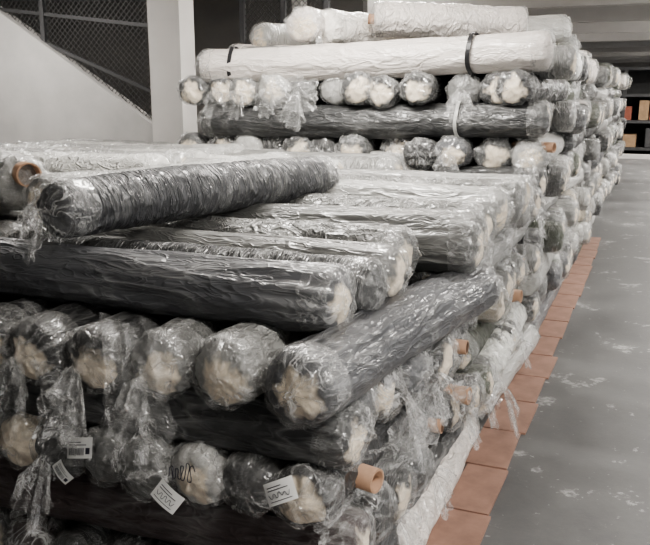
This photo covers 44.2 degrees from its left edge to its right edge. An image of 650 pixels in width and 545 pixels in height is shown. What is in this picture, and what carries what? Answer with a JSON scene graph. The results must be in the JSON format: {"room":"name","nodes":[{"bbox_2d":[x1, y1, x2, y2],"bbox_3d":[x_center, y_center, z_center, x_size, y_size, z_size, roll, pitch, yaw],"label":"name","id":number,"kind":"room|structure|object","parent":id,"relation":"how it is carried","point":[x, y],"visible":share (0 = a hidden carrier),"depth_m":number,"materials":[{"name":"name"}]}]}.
{"room":"textile factory","nodes":[
{"label":"textile factory","id":0,"kind":"room"},
{"bbox_2d":[0,6,152,144],"bbox_3d":[-3.532,-2.243,9.940,3.760,3.677,0.200,5,13,22],"label":"wall","id":1,"kind":"structure","parent":0,"point":[44,94],"depth_m":9.75,"materials":[{"name":"white paint"}]},
{"bbox_2d":[0,0,367,131],"bbox_3d":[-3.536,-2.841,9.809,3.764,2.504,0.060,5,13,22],"label":"wire mesh fence","id":2,"kind":"object","parent":1,"relation":"on","point":[43,15],"visible":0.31,"depth_m":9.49,"materials":[{"name":"metal"}]},
{"bbox_2d":[368,0,649,13],"bbox_3d":[7.028,-4.888,13.845,26.000,0.350,0.300,5,13,22],"label":"ceiling beam","id":3,"kind":"structure","parent":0,"point":[527,4],"depth_m":14.96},
{"bbox_2d":[463,151,649,544],"bbox_3d":[8.483,-2.120,18.110,26.000,0.100,52.000,5,13,22],"label":"floor","id":4,"kind":"structure","parent":0,"point":[579,474],"depth_m":4.55,"materials":[{"name":"concrete"}]},
{"bbox_2d":[0,507,26,544],"bbox_3d":[-0.970,0.934,3.939,0.267,0.402,1.879,5,14,23],"label":"roll","id":5,"kind":"object","parent":4,"relation":"on","point":[8,516],"visible":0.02,"depth_m":3.11,"materials":[{"name":"black plastic"}]},
{"bbox_2d":[0,453,375,544],"bbox_3d":[-0.756,0.861,2.983,1.938,0.311,0.260,4,13,19],"label":"roll","id":6,"kind":"object","parent":5,"relation":"on","point":[85,499],"visible":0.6,"depth_m":2.80,"materials":[{"name":"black plastic"}]},
{"bbox_2d":[0,411,53,466],"bbox_3d":[-0.790,0.464,3.645,0.235,0.224,1.772,6,14,24],"label":"roll","id":7,"kind":"object","parent":6,"relation":"on","point":[16,432],"visible":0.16,"depth_m":2.90,"materials":[{"name":"beige fabric"}]},
{"bbox_2d":[83,425,136,482],"bbox_3d":[-0.434,0.492,3.532,0.249,0.221,1.776,6,14,25],"label":"roll","id":8,"kind":"object","parent":6,"relation":"on","point":[102,466],"visible":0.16,"depth_m":2.79,"materials":[{"name":"white plastic"}]},
{"bbox_2d":[67,437,92,458],"bbox_3d":[-0.837,0.598,2.722,0.108,0.078,0.035,4,13,17],"label":"paper label","id":9,"kind":"object","parent":8,"relation":"attached to","point":[84,444],"visible":0.94,"depth_m":2.72,"materials":[{"name":"white paper"}]},
{"bbox_2d":[447,329,468,359],"bbox_3d":[-0.184,0.249,3.802,1.741,0.229,0.254,5,14,22],"label":"roll","id":10,"kind":"object","parent":8,"relation":"on","point":[460,346],"visible":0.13,"depth_m":3.46,"materials":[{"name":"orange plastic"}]},
{"bbox_2d":[171,442,234,504],"bbox_3d":[-0.074,0.518,3.390,0.252,0.236,1.740,6,14,25],"label":"roll","id":11,"kind":"object","parent":6,"relation":"on","point":[206,487],"visible":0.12,"depth_m":2.65,"materials":[{"name":"white plastic"}]},
{"bbox_2d":[168,463,194,482],"bbox_3d":[-0.462,0.642,2.584,0.104,0.058,0.020,7,14,27],"label":"handwriting","id":12,"kind":"object","parent":11,"relation":"attached to","point":[186,463],"visible":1,"depth_m":2.58},
{"bbox_2d":[223,452,289,513],"bbox_3d":[0.094,0.536,3.317,0.243,0.224,1.772,6,14,25],"label":"roll","id":13,"kind":"object","parent":6,"relation":"on","point":[245,475],"visible":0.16,"depth_m":2.58,"materials":[{"name":"white plastic"}]},
{"bbox_2d":[343,485,389,539],"bbox_3d":[-0.532,0.831,3.128,1.834,0.293,0.251,4,13,19],"label":"roll","id":14,"kind":"object","parent":5,"relation":"on","point":[376,506],"visible":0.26,"depth_m":2.80,"materials":[{"name":"white plastic"}]},
{"bbox_2d":[14,419,93,488],"bbox_3d":[-0.656,0.551,3.552,0.257,0.356,1.868,5,14,23],"label":"roll","id":15,"kind":"object","parent":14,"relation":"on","point":[50,451],"visible":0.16,"depth_m":2.84,"materials":[{"name":"white plastic"}]},
{"bbox_2d":[31,424,76,454],"bbox_3d":[-0.881,0.443,2.635,0.177,0.312,0.076,2,13,10],"label":"plastic wrap","id":16,"kind":"object","parent":15,"relation":"on","point":[49,433],"visible":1,"depth_m":2.64,"materials":[{"name":"white"}]},
{"bbox_2d":[52,459,73,484],"bbox_3d":[-0.906,0.690,2.761,0.086,0.090,0.016,4,13,16],"label":"paper label","id":17,"kind":"object","parent":15,"relation":"attached to","point":[60,470],"visible":1,"depth_m":2.76,"materials":[{"name":"white paper"}]},
{"bbox_2d":[0,366,373,471],"bbox_3d":[-0.777,0.472,2.912,2.028,0.280,0.267,5,13,21],"label":"roll","id":18,"kind":"object","parent":15,"relation":"on","point":[190,415],"visible":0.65,"depth_m":2.67,"materials":[{"name":"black plastic"}]},
{"bbox_2d":[131,316,235,450],"bbox_3d":[-0.258,0.240,3.335,0.282,0.406,1.860,6,14,24],"label":"roll","id":19,"kind":"object","parent":18,"relation":"on","point":[178,342],"visible":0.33,"depth_m":2.64,"materials":[{"name":"white plastic"}]},
{"bbox_2d":[265,263,503,424],"bbox_3d":[0.317,0.205,3.116,0.289,0.268,1.757,7,14,29],"label":"roll","id":20,"kind":"object","parent":18,"relation":"on","point":[318,375],"visible":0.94,"depth_m":2.65,"materials":[{"name":"white plastic"}]},
{"bbox_2d":[46,226,411,297],"bbox_3d":[-0.488,-0.060,3.380,1.773,0.237,0.260,5,13,22],"label":"roll","id":21,"kind":"object","parent":20,"relation":"on","point":[391,262],"visible":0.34,"depth_m":3.17,"materials":[{"name":"white plastic"}]},
{"bbox_2d":[211,203,484,272],"bbox_3d":[-0.097,-0.193,3.780,1.772,0.301,0.323,5,13,20],"label":"roll","id":22,"kind":"object","parent":20,"relation":"on","point":[446,239],"visible":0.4,"depth_m":3.48,"materials":[{"name":"white plastic"}]},
{"bbox_2d":[24,152,288,226],"bbox_3d":[-0.742,-0.450,4.136,0.284,0.260,1.849,8,15,33],"label":"roll","id":23,"kind":"object","parent":22,"relation":"on","point":[33,192],"visible":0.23,"depth_m":3.53,"materials":[{"name":"white plastic"}]},
{"bbox_2d":[284,193,495,248],"bbox_3d":[-0.012,-0.271,4.034,1.768,0.263,0.288,5,13,22],"label":"roll","id":24,"kind":"object","parent":20,"relation":"on","point":[309,198],"visible":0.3,"depth_m":3.81,"materials":[{"name":"white plastic"}]},
{"bbox_2d":[369,372,409,423],"bbox_3d":[-0.476,0.462,3.249,1.879,0.402,0.267,5,14,23],"label":"roll","id":25,"kind":"object","parent":15,"relation":"on","point":[383,396],"visible":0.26,"depth_m":2.88,"materials":[{"name":"beige fabric"}]},
{"bbox_2d":[0,296,61,371],"bbox_3d":[-0.947,0.163,3.590,0.287,0.373,1.844,5,13,22],"label":"roll","id":26,"kind":"object","parent":25,"relation":"on","point":[12,313],"visible":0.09,"depth_m":2.92,"materials":[{"name":"white plastic"}]},
{"bbox_2d":[7,302,122,380],"bbox_3d":[-0.735,0.174,3.477,0.280,0.355,1.846,5,13,22],"label":"roll","id":27,"kind":"object","parent":25,"relation":"on","point":[36,346],"visible":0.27,"depth_m":2.78,"materials":[{"name":"white plastic"}]},
{"bbox_3d":[-1.178,0.160,3.662,0.283,0.407,1.855,5,13,22],"label":"roll","id":28,"kind":"object","parent":25,"relation":"on","visible":0},
{"bbox_2d":[8,231,383,312],"bbox_3d":[-0.593,-0.015,3.183,1.770,0.224,0.254,5,13,21],"label":"roll","id":29,"kind":"object","parent":28,"relation":"on","point":[368,286],"visible":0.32,"depth_m":2.98,"materials":[{"name":"white plastic"}]},
{"bbox_2d":[392,353,452,416],"bbox_3d":[-0.352,0.366,3.422,1.834,0.293,0.250,5,14,23],"label":"roll","id":30,"kind":"object","parent":15,"relation":"on","point":[410,379],"visible":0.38,"depth_m":3.05,"materials":[{"name":"white plastic"}]},
{"bbox_2d":[57,310,175,408],"bbox_3d":[-0.501,0.214,3.396,0.280,0.376,1.865,5,14,23],"label":"roll","id":31,"kind":"object","parent":30,"relation":"on","point":[95,354],"visible":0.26,"depth_m":2.70,"materials":[{"name":"white plastic"}]},
{"bbox_2d":[148,215,416,274],"bbox_3d":[-0.423,-0.135,3.620,1.755,0.242,0.263,4,13,19],"label":"roll","id":32,"kind":"object","parent":31,"relation":"on","point":[398,238],"visible":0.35,"depth_m":3.42,"materials":[{"name":"white plastic"}]},
{"bbox_2d":[421,335,452,383],"bbox_3d":[-0.305,0.332,3.624,1.861,0.314,0.262,5,13,21],"label":"roll","id":33,"kind":"object","parent":15,"relation":"on","point":[440,353],"visible":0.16,"depth_m":3.24,"materials":[{"name":"beige fabric"}]},
{"bbox_2d":[381,438,453,513],"bbox_3d":[-0.336,0.748,3.501,1.834,0.293,0.250,5,14,23],"label":"roll","id":34,"kind":"object","parent":5,"relation":"on","point":[413,454],"visible":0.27,"depth_m":3.14,"materials":[{"name":"white plastic"}]},
{"bbox_2d":[112,434,183,498],"bbox_3d":[-0.271,0.519,3.424,0.249,0.233,1.765,6,14,25],"label":"roll","id":35,"kind":"object","parent":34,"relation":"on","point":[141,469],"visible":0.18,"depth_m":2.69,"materials":[{"name":"white plastic"}]},
{"bbox_2d":[151,479,184,514],"bbox_3d":[-0.512,0.728,2.593,0.121,0.113,0.027,5,13,22],"label":"paper label","id":36,"kind":"object","parent":35,"relation":"attached to","point":[165,496],"visible":1,"depth_m":2.59,"materials":[{"name":"white paper"}]},
{"bbox_2d":[7,512,76,544],"bbox_3d":[-0.833,0.931,3.743,0.262,0.314,1.861,5,14,22],"label":"roll","id":37,"kind":"object","parent":4,"relation":"on","point":[30,528],"visible":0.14,"depth_m":3.04,"materials":[{"name":"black plastic"}]},
{"bbox_2d":[55,521,116,544],"bbox_3d":[-0.636,0.897,3.697,0.244,0.221,1.762,5,13,21],"label":"roll","id":38,"kind":"object","parent":4,"relation":"on","point":[80,533],"visible":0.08,"depth_m":2.97,"materials":[{"name":"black plastic"}]},
{"bbox_2d":[105,531,159,544],"bbox_3d":[-0.407,0.979,3.739,0.266,0.402,1.879,5,13,21],"label":"roll","id":39,"kind":"object","parent":4,"relation":"on","point":[118,538],"visible":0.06,"depth_m":2.93,"materials":[{"name":"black plastic"}]},
{"bbox_2d":[401,421,424,445],"bbox_3d":[-0.362,0.664,3.735,1.718,0.232,0.250,5,14,23],"label":"roll","id":40,"kind":"object","parent":39,"relation":"on","point":[414,433],"visible":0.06,"depth_m":3.37,"materials":[{"name":"white plastic"}]},
{"bbox_2d":[0,410,15,454],"bbox_3d":[-0.962,0.443,3.744,0.252,0.229,1.773,5,14,23],"label":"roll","id":41,"kind":"object","parent":40,"relation":"on","point":[4,415],"visible":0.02,"depth_m":3.01,"materials":[{"name":"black plastic"}]},
{"bbox_3d":[-1.137,0.438,3.787,0.245,0.230,1.768,6,14,24],"label":"roll","id":42,"kind":"object","parent":40,"relation":"on","visible":0},
{"bbox_2d":[355,391,377,430],"bbox_3d":[-0.614,0.413,3.065,1.711,0.223,0.246,6,14,24],"label":"roll","id":43,"kind":"object","parent":42,"relation":"on","point":[365,402],"visible":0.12,"depth_m":2.73,"materials":[{"name":"white plastic"}]},
{"bbox_2d":[147,0,197,142],"bbox_3d":[-1.691,-2.058,8.935,0.400,3.750,0.300,5,13,22],"label":"column","id":44,"kind":"structure","parent":4,"relation":"on","point":[170,22],"depth_m":8.77,"materials":[{"name":"paint"}]},
{"bbox_2d":[0,139,421,236],"bbox_3d":[-1.313,0.014,5.070,3.455,1.540,3.716,5,13,22],"label":"rolls","id":45,"kind":"object","parent":4,"relation":"on","point":[67,155],"visible":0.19,"depth_m":5.21,"materials":[{"name":"white plastic"}]},
{"bbox_2d":[0,149,49,209],"bbox_3d":[-1.898,-0.570,4.453,0.313,0.283,1.850,-9,15,-34],"label":"roll","id":46,"kind":"object","parent":45,"relation":"on","point":[12,194],"visible":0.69,"depth_m":3.74,"materials":[{"name":"white plastic"}]},
{"bbox_2d":[12,161,41,187],"bbox_3d":[-1.459,-0.479,3.823,0.116,0.116,0.340,-9,15,-34],"label":"cardboard tube","id":47,"kind":"object","parent":46,"relation":"on","point":[17,166],"visible":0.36,"depth_m":3.69,"materials":[{"name":"brown cardboard"}]},
{"bbox_2d":[292,0,306,12],"bbox_3d":[-0.336,-2.464,10.768,0.130,3.750,0.200,5,13,22],"label":"column","id":48,"kind":"structure","parent":4,"relation":"on","point":[296,3],"depth_m":10.45,"materials":[{"name":"paint"}]},
{"bbox_2d":[176,29,587,323],"bbox_3d":[0.510,-0.662,6.619,2.982,2.418,2.125,5,13,22],"label":"rolls","id":49,"kind":"object","parent":4,"relation":"on","point":[401,95],"visible":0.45,"depth_m":5.60,"materials":[{"name":"white plastic"}]},
{"bbox_2d":[227,46,238,80],"bbox_3d":[-0.681,-1.570,6.076,0.038,0.283,0.292,3,13,14],"label":"band","id":50,"kind":"object","parent":49,"relation":"attached to","point":[230,52],"visible":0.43,"depth_m":5.96,"materials":[{"name":"black plastic"}]},
{"bbox_2d":[453,100,461,137],"bbox_3d":[0.940,-1.053,5.514,0.030,0.268,0.276,7,14,27],"label":"band","id":51,"kind":"object","parent":49,"relation":"attached to","point":[458,102],"visible":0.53,"depth_m":5.41,"materials":[{"name":"white plastic"}]},
{"bbox_2d":[465,32,478,75],"bbox_3d":[1.004,-1.473,5.393,0.038,0.283,0.292,7,14,28],"label":"band","id":52,"kind":"object","parent":49,"relation":"attached to","point":[469,40],"visible":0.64,"depth_m":5.29,"materials":[{"name":"black plastic"}]},
{"bbox_2d":[511,141,556,152],"bbox_3d":[1.412,-0.852,5.416,0.300,0.070,0.070,11,17,41],"label":"cardboard tube","id":53,"kind":"object","parent":49,"relation":"on","point":[549,147],"visible":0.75,"depth_m":5.33,"materials":[{"name":"brown cardboard"}]},
{"bbox_2d":[369,418,463,544],"bbox_3d":[0.321,0.992,3.419,0.251,0.293,1.834,5,13,22],"label":"roll","id":54,"kind":"object","parent":4,"relation":"on","point":[440,445],"visible":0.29,"depth_m":3.59,"materials":[{"name":"white plastic"}]},
{"bbox_2d":[374,460,414,520],"bbox_3d":[-0.453,0.758,3.312,1.711,0.223,0.246,5,14,23],"label":"roll","id":55,"kind":"object","parent":54,"relation":"on","point":[397,481],"visible":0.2,"depth_m":2.95,"materials":[{"name":"white plastic"}]},
{"bbox_2d":[272,353,463,528],"bbox_3d":[0.255,0.560,3.247,0.237,0.232,1.767,6,14,24],"label":"roll","id":56,"kind":"object","parent":55,"relation":"on","point":[321,491],"visible":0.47,"depth_m":2.58,"materials":[{"name":"white plastic"}]},
{"bbox_2d":[263,475,297,506],"bbox_3d":[-0.136,0.664,2.421,0.118,0.102,0.032,3,13,12],"label":"paper label","id":57,"kind":"object","parent":56,"relation":"attached to","point":[283,490],"visible":1,"depth_m":2.42,"materials":[{"name":"white paper"}]},
{"bbox_2d":[355,463,383,493],"bbox_3d":[0.053,0.676,2.750,0.300,0.084,0.084,9,15,35],"label":"cardboard tube","id":58,"kind":"object","parent":56,"relation":"on","point":[370,479],"visible":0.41,"depth_m":2.66,"materials":[{"name":"brown cardboard"}]},
{"bbox_2d":[455,324,463,338],"bbox_3d":[-0.141,0.202,4.008,1.765,0.230,0.249,6,14,24],"label":"roll","id":59,"kind":"object","parent":56,"relation":"on","point":[460,328],"visible":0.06,"depth_m":3.66,"materials":[{"name":"white plastic"}]},
{"bbox_2d":[397,414,478,544],"bbox_3d":[0.479,0.975,3.627,0.222,0.267,1.489,5,13,21],"label":"roll","id":60,"kind":"object","parent":4,"relation":"on","point":[415,528],"visible":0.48,"depth_m":3.42,"materials":[{"name":"white plastic"}]},
{"bbox_2d":[422,186,545,416],"bbox_3d":[0.226,0.136,5.024,2.230,1.320,2.082,5,13,22],"label":"rolls","id":61,"kind":"object","parent":4,"relation":"on","point":[477,331],"visible":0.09,"depth_m":4.52,"materials":[{"name":"white plastic"}]},
{"bbox_2d":[324,179,512,232],"bbox_3d":[0.081,-0.378,4.249,1.845,0.239,0.268,6,14,24],"label":"roll","id":62,"kind":"object","parent":61,"relation":"on","point":[495,200],"visible":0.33,"depth_m":3.96,"materials":[{"name":"white plastic"}]},
{"bbox_2d":[338,174,525,222],"bbox_3d":[0.207,-0.436,4.484,1.844,0.251,0.276,5,13,21],"label":"roll","id":63,"kind":"object","parent":61,"relation":"on","point":[511,188],"visible":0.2,"depth_m":4.20,"materials":[{"name":"white plastic"}]},
{"bbox_2d":[336,168,530,214],"bbox_3d":[0.314,-0.496,4.740,1.840,0.236,0.259,5,13,22],"label":"roll","id":64,"kind":"object","parent":61,"relation":"on","point":[526,195],"visible":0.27,"depth_m":4.50,"materials":[{"name":"white plastic"}]},
{"bbox_2d":[504,224,517,269],"bbox_3d":[1.000,-0.163,4.456,0.066,0.335,0.405,8,15,32],"label":"plastic wrap","id":65,"kind":"object","parent":61,"relation":"on","point":[508,260],"visible":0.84,"depth_m":4.51,"materials":[{"name":"white"}]},
{"bbox_2d":[506,289,522,302],"bbox_3d":[1.064,0.132,4.950,0.300,0.080,0.080,6,14,27],"label":"cardboard tube","id":66,"kind":"object","parent":61,"relation":"on","point":[516,296],"visible":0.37,"depth_m":4.87,"materials":[{"name":"brown cardboard"}]},
{"bbox_3d":[-0.121,0.153,4.227,1.764,0.230,0.248,5,14,23],"label":"roll","id":67,"kind":"object","parent":61,"relation":"on","visible":0},
{"bbox_2d":[195,270,426,406],"bbox_3d":[0.027,0.167,3.271,0.280,0.262,1.750,6,14,26],"label":"roll","id":68,"kind":"object","parent":67,"relation":"on","point":[231,367],"visible":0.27,"depth_m":2.56,"materials":[{"name":"white plastic"}]},
{"bbox_2d":[0,237,355,332],"bbox_3d":[-0.766,0.020,2.998,1.843,0.244,0.271,5,13,22],"label":"roll","id":69,"kind":"object","parent":68,"relation":"on","point":[294,296],"visible":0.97,"depth_m":2.79,"materials":[{"name":"white plastic"}]},
{"bbox_2d":[26,156,338,242],"bbox_3d":[-0.555,-0.328,3.615,0.268,0.329,1.826,10,16,38],"label":"roll","id":70,"kind":"object","parent":69,"relation":"on","point":[106,202],"visible":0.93,"depth_m":3.36,"materials":[{"name":"white plastic"}]},
{"bbox_2d":[20,203,34,238],"bbox_3d":[-1.188,-0.198,3.237,0.124,0.291,0.257,-11,17,-42],"label":"plastic wrap","id":71,"kind":"object","parent":70,"relation":"attached to","point":[24,229],"visible":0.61,"depth_m":3.31,"materials":[{"name":"white"}]},
{"bbox_2d":[477,324,538,415],"bbox_3d":[1.145,0.634,5.160,0.214,0.261,1.662,6,14,25],"label":"roll","id":72,"kind":"object","parent":4,"relation":"on","point":[529,333],"visible":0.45,"depth_m":5.08,"materials":[{"name":"white plastic"}]},
{"bbox_2d":[478,302,527,379],"bbox_3d":[1.083,0.442,4.971,0.223,0.267,1.489,5,13,20],"label":"roll","id":73,"kind":"object","parent":72,"relation":"on","point":[497,352],"visible":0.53,"depth_m":4.68,"materials":[{"name":"white plastic"}]},
{"bbox_2d":[426,237,600,544],"bbox_3d":[1.512,0.585,5.651,0.258,0.012,10.327,5,13,22],"label":"floor","id":74,"kind":"structure","parent":4,"relation":"on","point":[466,520],"depth_m":4.36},
{"bbox_2d":[528,281,560,330],"bbox_3d":[1.768,0.295,6.645,0.214,0.261,1.847,5,13,22],"label":"roll","id":75,"kind":"object","parent":4,"relation":"on","point":[543,308],"visible":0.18,"depth_m":6.34,"materials":[{"name":"white plastic"}]},
{"bbox_2d":[555,50,597,277],"bbox_3d":[1.200,-1.060,8.183,2.905,2.303,2.081,5,13,22],"label":"rolls","id":76,"kind":"object","parent":4,"relation":"on","point":[573,199],"visible":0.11,"depth_m":7.46,"materials":[{"name":"white plastic"}]},
{"bbox_2d":[252,1,578,51],"bbox_3d":[2.640,-2.888,11.255,2.506,0.613,12.410,5,13,22],"label":"rolls","id":77,"kind":"object","parent":76,"relation":"on","point":[390,20],"visible":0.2,"depth_m":5.87,"materials":[{"name":"white plastic"}]},
{"bbox_2d":[573,63,611,254],"bbox_3d":[1.838,-1.363,9.763,3.029,2.378,2.131,5,13,22],"label":"rolls","id":78,"kind":"object","parent":4,"relation":"on","point":[591,180],"visible":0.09,"depth_m":8.80,"materials":[{"name":"white plastic"}]},
{"bbox_2d":[588,67,618,227],"bbox_3d":[2.489,-1.701,11.366,3.007,2.411,2.022,5,13,22],"label":"rolls","id":79,"kind":"object","parent":4,"relation":"on","point":[604,139],"visible":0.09,"depth_m":10.74,"materials":[{"name":"white plastic"}]},
{"bbox_2d":[599,71,621,202],"bbox_3d":[3.166,-2.110,12.944,2.958,2.308,2.095,5,13,22],"label":"rolls","id":80,"kind":"object","parent":4,"relation":"on","point":[609,160],"visible":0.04,"depth_m":12.23,"materials":[{"name":"white plastic"}]},
{"bbox_2d":[602,73,627,198],"bbox_3d":[3.823,-2.499,14.494,2.988,2.204,2.120,5,13,22],"label":"rolls","id":81,"kind":"object","parent":4,"relation":"on","point":[613,177],"visible":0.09,"depth_m":14.03,"materials":[{"name":"white plastic"}]},
{"bbox_2d":[609,75,630,188],"bbox_3d":[4.492,-2.820,16.088,2.960,2.257,2.131,5,13,22],"label":"rolls","id":82,"kind":"object","parent":4,"relation":"on","point":[619,144],"visible":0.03,"depth_m":15.74,"materials":[{"name":"white plastic"}]},
{"bbox_2d":[614,67,649,151],"bbox_3d":[13.669,-4.781,23.760,15.100,2.650,1.400,5,13,22],"label":"storage rack","id":83,"kind":"object","parent":4,"relation":"on","point":[635,137],"visible":0.27,"depth_m":25.58,"materials":[{"name":"metal"}]},
{"bbox_2d":[614,67,649,70],"bbox_3d":[13.650,-6.011,23.440,15.000,0.090,1.300,5,13,22],"label":"shelf","id":84,"kind":"object","parent":83,"relation":"attached to","point":[619,68],"depth_m":24.49,"materials":[{"name":"metal"}]},
{"bbox_2d":[621,94,649,96],"bbox_3d":[13.650,-5.230,23.613,15.000,0.090,1.300,5,13,22],"label":"shelf","id":85,"kind":"object","parent":83,"relation":"attached to","point":[622,95],"depth_m":24.57,"materials":[{"name":"metal"}]},
{"bbox_2d":[624,145,649,150],"bbox_3d":[13.650,-3.638,23.966,15.000,0.090,1.300,5,13,22],"label":"shelf","id":86,"kind":"object","parent":83,"relation":"attached to","point":[627,147],"depth_m":24.90,"materials":[{"name":"metal"}]},
{"bbox_2d":[625,119,649,122],"bbox_3d":[13.650,-4.449,23.786,15.000,0.090,1.300,5,13,22],"label":"shelf","id":87,"kind":"object","parent":83,"relation":"attached to","point":[626,120],"depth_m":24.72,"materials":[{"name":"metal"}]},
{"bbox_2d":[618,154,649,158],"bbox_3d":[13.660,-2.968,21.428,11.000,0.120,0.250,5,13,22],"label":"kerb","id":88,"kind":"object","parent":4,"relation":"on","point":[625,156],"depth_m":23.19,"materials":[{"name":"paint"}]},
{"bbox_3d":[0.092,1.013,3.373,0.257,0.314,1.860,5,13,21],"label":"roll","id":89,"kind":"object","parent":4,"relation":"on","visible":0},
{"bbox_2d":[416,404,443,443],"bbox_3d":[-0.277,0.622,3.924,1.741,0.229,0.254,5,13,21],"label":"roll","id":90,"kind":"object","parent":89,"relation":"on","point":[428,424],"visible":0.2,"depth_m":3.59,"materials":[{"name":"white plastic"}]},
{"bbox_2d":[430,391,465,431],"bbox_3d":[-0.110,0.617,4.091,1.834,0.293,0.251,5,13,21],"label":"roll","id":91,"kind":"object","parent":89,"relation":"on","point":[452,410],"visible":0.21,"depth_m":3.73,"materials":[{"name":"white plastic"}]},
{"bbox_2d":[443,384,471,404],"bbox_3d":[0.545,0.566,3.825,0.300,0.084,0.084,6,14,26],"label":"cardboard tube","id":92,"kind":"object","parent":91,"relation":"on","point":[461,395],"visible":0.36,"depth_m":3.75,"materials":[{"name":"beige cardboard"}]},
{"bbox_2d":[453,379,476,414],"bbox_3d":[0.682,0.584,3.794,0.070,0.197,0.361,8,15,33],"label":"plastic wrap","id":93,"kind":"object","parent":91,"relation":"attached to","point":[461,382],"visible":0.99,"depth_m":3.74,"materials":[{"name":"white"}]},
{"bbox_3d":[-0.058,0.961,3.534,0.245,0.278,1.838,5,14,23],"label":"roll","id":94,"kind":"object","parent":4,"relation":"on","visible":0},
{"bbox_2d":[449,373,483,415],"bbox_3d":[0.013,0.574,4.264,1.838,0.278,0.246,5,13,22],"label":"roll","id":95,"kind":"object","parent":94,"relation":"on","point":[457,377],"visible":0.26,"depth_m":3.93,"materials":[{"name":"beige fabric"}]},
{"bbox_2d":[526,5,649,22],"bbox_3d":[8.350,-5.589,17.009,26.000,0.350,0.300,5,13,22],"label":"ceiling beam","id":96,"kind":"structure","parent":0,"point":[630,13],"depth_m":17.76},
{"bbox_2d":[570,21,649,33],"bbox_3d":[9.673,-6.290,20.173,26.000,0.350,0.300,5,13,22],"label":"ceiling beam","id":97,"kind":"structure","parent":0,"point":[635,26],"depth_m":20.93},
{"bbox_2d":[571,32,649,41],"bbox_3d":[10.995,-6.992,23.337,26.000,0.350,0.300,5,13,22],"label":"ceiling beam","id":98,"kind":"structure","parent":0,"point":[643,36],"depth_m":24.11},
{"bbox_2d":[578,47,649,52],"bbox_3d":[13.640,-8.394,29.664,26.000,0.350,0.300,5,13,22],"label":"ceiling beam","id":99,"kind":"structure","parent":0,"point":[625,49],"depth_m":30.56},
{"bbox_2d":[579,41,649,47],"bbox_3d":[12.318,-7.693,26.500,26.000,0.350,0.300,5,13,22],"label":"ceiling beam","id":100,"kind":"structure","parent":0,"point":[612,44],"depth_m":27.34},
{"bbox_2d":[587,52,649,56],"bbox_3d":[14.963,-9.096,32.828,26.000,0.350,0.300,5,13,22],"label":"ceiling beam","id":101,"kind":"structure","parent":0,"point":[622,54],"depth_m":33.74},
{"bbox_2d":[588,56,649,59],"bbox_3d":[16.285,-9.797,35.991,26.000,0.350,0.300,5,13,22],"label":"ceiling beam","id":102,"kind":"structure","parent":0,"point":[625,57],"depth_m":36.88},
{"bbox_2d":[594,59,649,62],"bbox_3d":[17.608,-10.499,39.155,26.000,0.350,0.300,5,13,22],"label":"ceiling beam","id":103,"kind":"structure","parent":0,"point":[648,60],"depth_m":40.16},
{"bbox_2d":[607,62,649,66],"bbox_3d":[18.269,-9.190,41.105,26.000,3.750,0.200,5,13,22],"label":"wall","id":104,"kind":"structure","parent":0,"point":[636,64],"depth_m":41.61,"materials":[{"name":"grey paint"}]},
{"bbox_3d":[8.483,-5.903,17.271,26.000,0.150,52.000,5,13,22],"label":"ceiling","id":105,"kind":"structure","parent":0,"visible":0},
{"bbox_2d":[239,0,330,44],"bbox_3d":[-0.488,-2.586,9.587,1.204,2.904,0.060,5,13,22],"label":"wire mesh fence","id":106,"kind":"object","parent":105,"relation":"hanging from","point":[242,3],"visible":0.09,"depth_m":9.58,"materials":[{"name":"metal"}]}
]}

